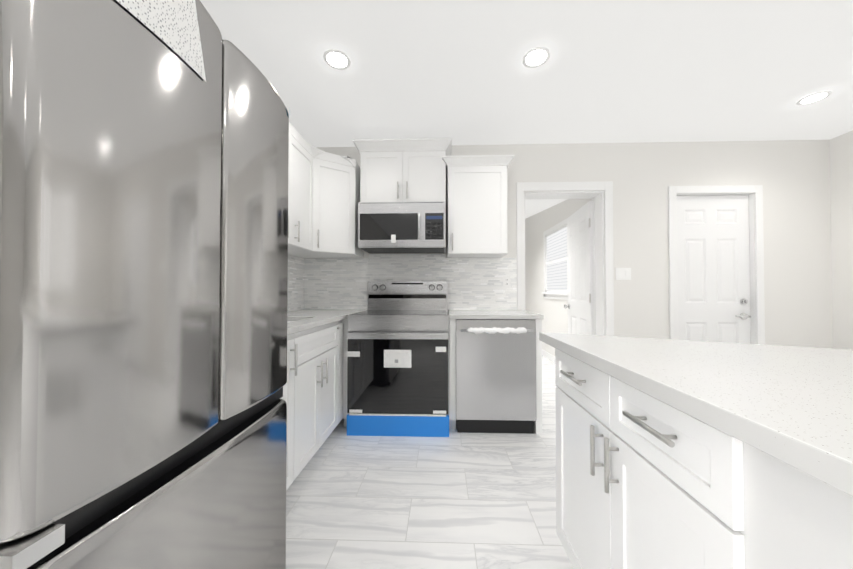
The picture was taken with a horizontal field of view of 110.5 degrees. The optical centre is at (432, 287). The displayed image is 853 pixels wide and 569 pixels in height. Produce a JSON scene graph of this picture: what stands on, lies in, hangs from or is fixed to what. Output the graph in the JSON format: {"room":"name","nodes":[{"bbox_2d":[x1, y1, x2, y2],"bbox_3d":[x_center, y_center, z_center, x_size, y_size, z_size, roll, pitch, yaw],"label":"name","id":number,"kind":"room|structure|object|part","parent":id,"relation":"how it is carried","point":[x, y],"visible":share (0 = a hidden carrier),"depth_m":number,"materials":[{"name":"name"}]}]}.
{"room":"kitchen","nodes":[
{"label":"kitchen","id":0,"kind":"room"},
{"bbox_2d":[286,355,573,568],"bbox_3d":[1.213,1.149,1.564,5.510,0.060,10.120,0,-1,2],"label":"floor","id":1,"kind":"structure","parent":0,"point":[455,499],"depth_m":1.54,"materials":[{"name":"tile"}]},
{"bbox_2d":[0,0,288,568],"bbox_3d":[-0.916,0.173,0.770,0.763,1.870,0.738,0,-1,2],"label":"refrigerator","id":2,"kind":"object","parent":1,"relation":"on","point":[144,150],"visible":1,"depth_m":0.55,"materials":[{"name":"silver metal"}]},
{"bbox_2d":[27,399,286,568],"bbox_3d":[-0.577,0.725,0.753,0.078,0.635,0.732,0,-1,2],"label":"freezer","id":3,"kind":"object","parent":2,"relation":"in","point":[221,504],"depth_m":0.71,"materials":[{"name":"silver metal"}]},
{"bbox_2d":[280,334,299,489],"bbox_3d":[-1.039,0.674,1.367,0.617,0.884,0.375,0,-1,2],"label":"base cabinet","id":4,"kind":"object","parent":1,"relation":"on","point":[291,390],"depth_m":1.53,"materials":[{"name":"white paint"}]},
{"bbox_2d":[300,322,339,471],"bbox_3d":[-1.023,0.681,1.877,0.617,0.884,0.645,0,-1,2],"label":"base cabinet","id":5,"kind":"object","parent":1,"relation":"on","point":[320,347],"depth_m":1.85,"materials":[{"name":"white paint"}]},
{"bbox_2d":[287,310,365,337],"bbox_3d":[-0.996,0.224,2.065,0.659,0.033,1.780,0,-1,2],"label":"countertop","id":6,"kind":"structure","parent":5,"relation":"on","point":[305,319],"depth_m":2.11,"materials":[{"name":"white stone"}]},
{"bbox_2d":[287,318,295,321],"bbox_3d":[-1.030,0.330,1.829,0.414,0.209,0.594,0,-1,2],"label":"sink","id":7,"kind":"object","parent":6,"relation":"in","point":[288,319],"depth_m":2.11,"materials":[{"name":"silver metal"}]},
{"bbox_2d":[448,310,543,317],"bbox_3d":[0.496,0.231,2.588,0.718,0.033,0.641,0,-1,2],"label":"countertop","id":8,"kind":"structure","parent":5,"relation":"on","point":[452,313],"depth_m":2.30,"materials":[{"name":"white stone"}]},
{"bbox_2d":[340,318,347,426],"bbox_3d":[-0.980,0.690,2.577,0.660,0.884,0.758,0,-1,2],"label":"base cabinet","id":9,"kind":"object","parent":1,"relation":"on","point":[343,321],"depth_m":2.32,"materials":[{"name":"white paint"}]},
{"bbox_2d":[346,281,448,436],"bbox_3d":[-0.259,0.535,2.551,0.780,1.195,0.741,0,-1,2],"label":"range oven","id":10,"kind":"object","parent":1,"relation":"on","point":[397,334],"visible":1,"depth_m":2.25,"materials":[{"name":"black metal"}]},
{"bbox_2d":[456,319,535,433],"bbox_3d":[0.492,0.693,2.527,0.609,0.878,0.671,0,-1,2],"label":"dishwasher","id":11,"kind":"object","parent":1,"relation":"on","point":[495,375],"visible":1,"depth_m":2.27,"materials":[{"name":"silver metal"}]},
{"bbox_2d":[543,340,852,568],"bbox_3d":[1.357,0.660,0.325,1.827,0.883,1.739,0,-1,2],"label":"kitchen island","id":12,"kind":"object","parent":1,"relation":"on","point":[679,454],"depth_m":0.60,"materials":[{"name":"white wood"}]},
{"bbox_2d":[539,332,852,483],"bbox_3d":[1.379,0.198,0.213,1.896,0.036,2.104,0,-1,2],"label":"island countertop","id":13,"kind":"structure","parent":12,"relation":"on","point":[797,401],"depth_m":0.58,"materials":[{"name":"white stone"}]},
{"bbox_2d":[200,0,852,146],"bbox_3d":[1.158,-1.500,-0.169,5.510,0.080,6.580,0,-1,2],"label":"ceiling","id":14,"kind":"structure","parent":0,"point":[458,72],"depth_m":1.93,"materials":[{"name":"white paint"}]},
{"bbox_2d":[323,49,350,69],"bbox_3d":[-0.603,-1.429,1.859,0.164,0.006,0.164,0,-1,2],"label":"recessed light","id":15,"kind":"object","parent":14,"relation":"in","point":[336,59],"visible":1,"depth_m":1.85,"materials":[{"name":"white plastic"}]},
{"bbox_2d":[522,47,549,67],"bbox_3d":[0.642,-1.429,1.842,0.164,0.006,0.164,0,-1,2],"label":"recessed light","id":16,"kind":"object","parent":14,"relation":"in","point":[535,57],"visible":1,"depth_m":1.84,"materials":[{"name":"white plastic"}]},
{"bbox_2d":[796,91,831,104],"bbox_3d":[2.868,-1.424,2.228,0.164,0.006,0.164,0,-1,2],"label":"recessed light","id":17,"kind":"object","parent":14,"relation":"in","point":[814,97],"visible":1,"depth_m":2.22,"materials":[{"name":"white plastic"}]},
{"bbox_2d":[525,199,566,218],"bbox_3d":[1.008,-1.337,4.836,1.780,0.480,3.420,0,-1,2],"label":"ceiling","id":18,"kind":"structure","parent":0,"point":[533,207],"depth_m":4.52,"materials":[{"name":"white paint"}]},
{"bbox_2d":[525,199,591,355],"bbox_3d":[1.969,-0.387,4.853,0.140,3.100,3.540,0,-1,2],"label":"wall","id":19,"kind":"structure","parent":0,"point":[554,312],"depth_m":5.15,"materials":[{"name":"white paint"}]},
{"bbox_2d":[542,349,554,361],"bbox_3d":[1.887,1.118,4.784,0.017,0.090,3.399,0,-1,2],"label":"baseboard","id":20,"kind":"structure","parent":19,"relation":"attached to","point":[548,355],"depth_m":4.79,"materials":[{"name":"white wood"}]},
{"bbox_2d":[542,219,567,299],"bbox_3d":[1.863,-0.386,4.521,0.048,1.130,1.070,0,-1,2],"label":"window","id":21,"kind":"structure","parent":19,"relation":"in","point":[555,266],"depth_m":4.51,"materials":[{"name":"white"}]},
{"label":"glass","id":22,"kind":"part","parent":21,"relation":"part of","materials":[{"name":"white glass"}]},
{"bbox_2d":[304,140,832,348],"bbox_3d":[1.257,-0.139,3.001,5.510,2.555,0.200,0,-1,2],"label":"wall","id":23,"kind":"structure","parent":0,"point":[792,177],"depth_m":2.87,"materials":[{"name":"white paint"}]},
{"bbox_2d":[288,122,291,245],"bbox_3d":[-1.171,-0.732,1.832,0.324,0.849,0.419,0,-1,2],"label":"upper cabinet","id":24,"kind":"object","parent":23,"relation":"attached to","point":[290,125],"depth_m":2.08,"materials":[{"name":"white paint"}]},
{"bbox_2d":[288,126,315,253],"bbox_3d":[-1.158,-0.727,2.251,0.324,0.849,0.419,0,-1,2],"label":"upper cabinet","id":25,"kind":"object","parent":23,"relation":"attached to","point":[303,154],"depth_m":2.29,"materials":[{"name":"white paint"}]},
{"bbox_2d":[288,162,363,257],"bbox_3d":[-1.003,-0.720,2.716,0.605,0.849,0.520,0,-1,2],"label":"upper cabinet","id":26,"kind":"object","parent":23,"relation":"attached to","point":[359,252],"depth_m":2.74,"materials":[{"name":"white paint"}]},
{"bbox_2d":[312,148,355,253],"bbox_3d":[-0.849,-0.724,2.549,0.303,0.847,0.224,0,-1,2],"label":"upper cabinet","id":27,"kind":"object","parent":23,"relation":"attached to","point":[325,197],"depth_m":2.55,"materials":[{"name":"white paint"}]},
{"bbox_3d":[-0.849,-0.687,2.549,0.303,0.773,0.224,0,-1,2],"label":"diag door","id":28,"kind":"part","parent":27,"relation":"part of","materials":[{"name":"white paint"}]},
{"bbox_2d":[360,138,447,205],"bbox_3d":[-0.264,-1.020,2.795,0.764,0.554,0.324,0,-1,2],"label":"upper cabinet","id":29,"kind":"object","parent":23,"relation":"attached to","point":[418,172],"depth_m":2.63,"materials":[{"name":"white paint"}]},
{"bbox_2d":[358,201,445,253],"bbox_3d":[-0.266,-0.540,2.721,0.761,0.400,0.439,0,-1,2],"label":"over-the-range microwave","id":30,"kind":"object","parent":29,"relation":"attached to","point":[401,227],"visible":1,"depth_m":2.56,"materials":[{"name":"silver metal"}]},
{"bbox_2d":[447,154,507,257],"bbox_3d":[0.398,-0.720,2.770,0.525,0.849,0.324,0,-1,2],"label":"upper cabinet","id":31,"kind":"object","parent":23,"relation":"attached to","point":[477,184],"depth_m":2.61,"materials":[{"name":"white paint"}]},
{"bbox_2d":[503,276,509,287],"bbox_3d":[0.723,-0.053,2.901,0.072,0.118,0.010,0,-1,2],"label":"electrical outlet plate","id":32,"kind":"object","parent":23,"relation":"attached to","point":[506,281],"visible":1,"depth_m":2.90,"materials":[{"name":"white plastic"}]},
{"bbox_2d":[516,181,613,335],"bbox_3d":[1.292,0.053,2.997,0.930,2.170,0.236,0,-1,2],"label":"door frame","id":33,"kind":"structure","parent":23,"relation":"attached to","point":[600,194],"depth_m":2.90,"materials":[{"name":"white wood"}]},
{"bbox_2d":[564,201,593,334],"bbox_3d":[1.716,0.121,3.418,0.181,2.030,0.750,0,-1,2],"label":"hall door","id":34,"kind":"structure","parent":23,"relation":"in","point":[580,306],"depth_m":3.33,"materials":[{"name":"white paint"}]},
{"bbox_2d":[616,268,630,279],"bbox_3d":[1.852,-0.132,2.876,0.145,0.118,0.010,0,-1,2],"label":"switch plate","id":35,"kind":"object","parent":23,"relation":"attached to","point":[623,273],"visible":1,"depth_m":2.87,"materials":[{"name":"white plastic"}]},
{"bbox_2d":[677,195,750,343],"bbox_3d":[2.729,0.113,2.884,0.726,2.032,0.103,0,-1,2],"label":"door leaf","id":36,"kind":"structure","parent":23,"relation":"in","point":[713,258],"depth_m":2.90,"materials":[{"name":"white paint"}]},
{"bbox_3d":[2.984,0.208,2.854,0.148,0.206,0.061,0,-1,2],"label":"exterior door hardware","id":37,"kind":"part","parent":36,"relation":"part of","materials":[{"name":"silver metal"}]},
{"bbox_2d":[668,185,764,344],"bbox_3d":[2.727,0.079,2.943,0.877,2.117,0.218,0,-1,2],"label":"door frame","id":38,"kind":"structure","parent":23,"relation":"attached to","point":[756,252],"depth_m":2.85,"materials":[{"name":"white wood"}]},
{"bbox_2d":[830,131,852,349],"bbox_3d":[3.812,-0.184,-0.269,0.200,2.555,6.180,0,-1,2],"label":"wall","id":39,"kind":"structure","parent":0,"point":[841,169],"depth_m":2.75,"materials":[{"name":"white paint"}]}
]}

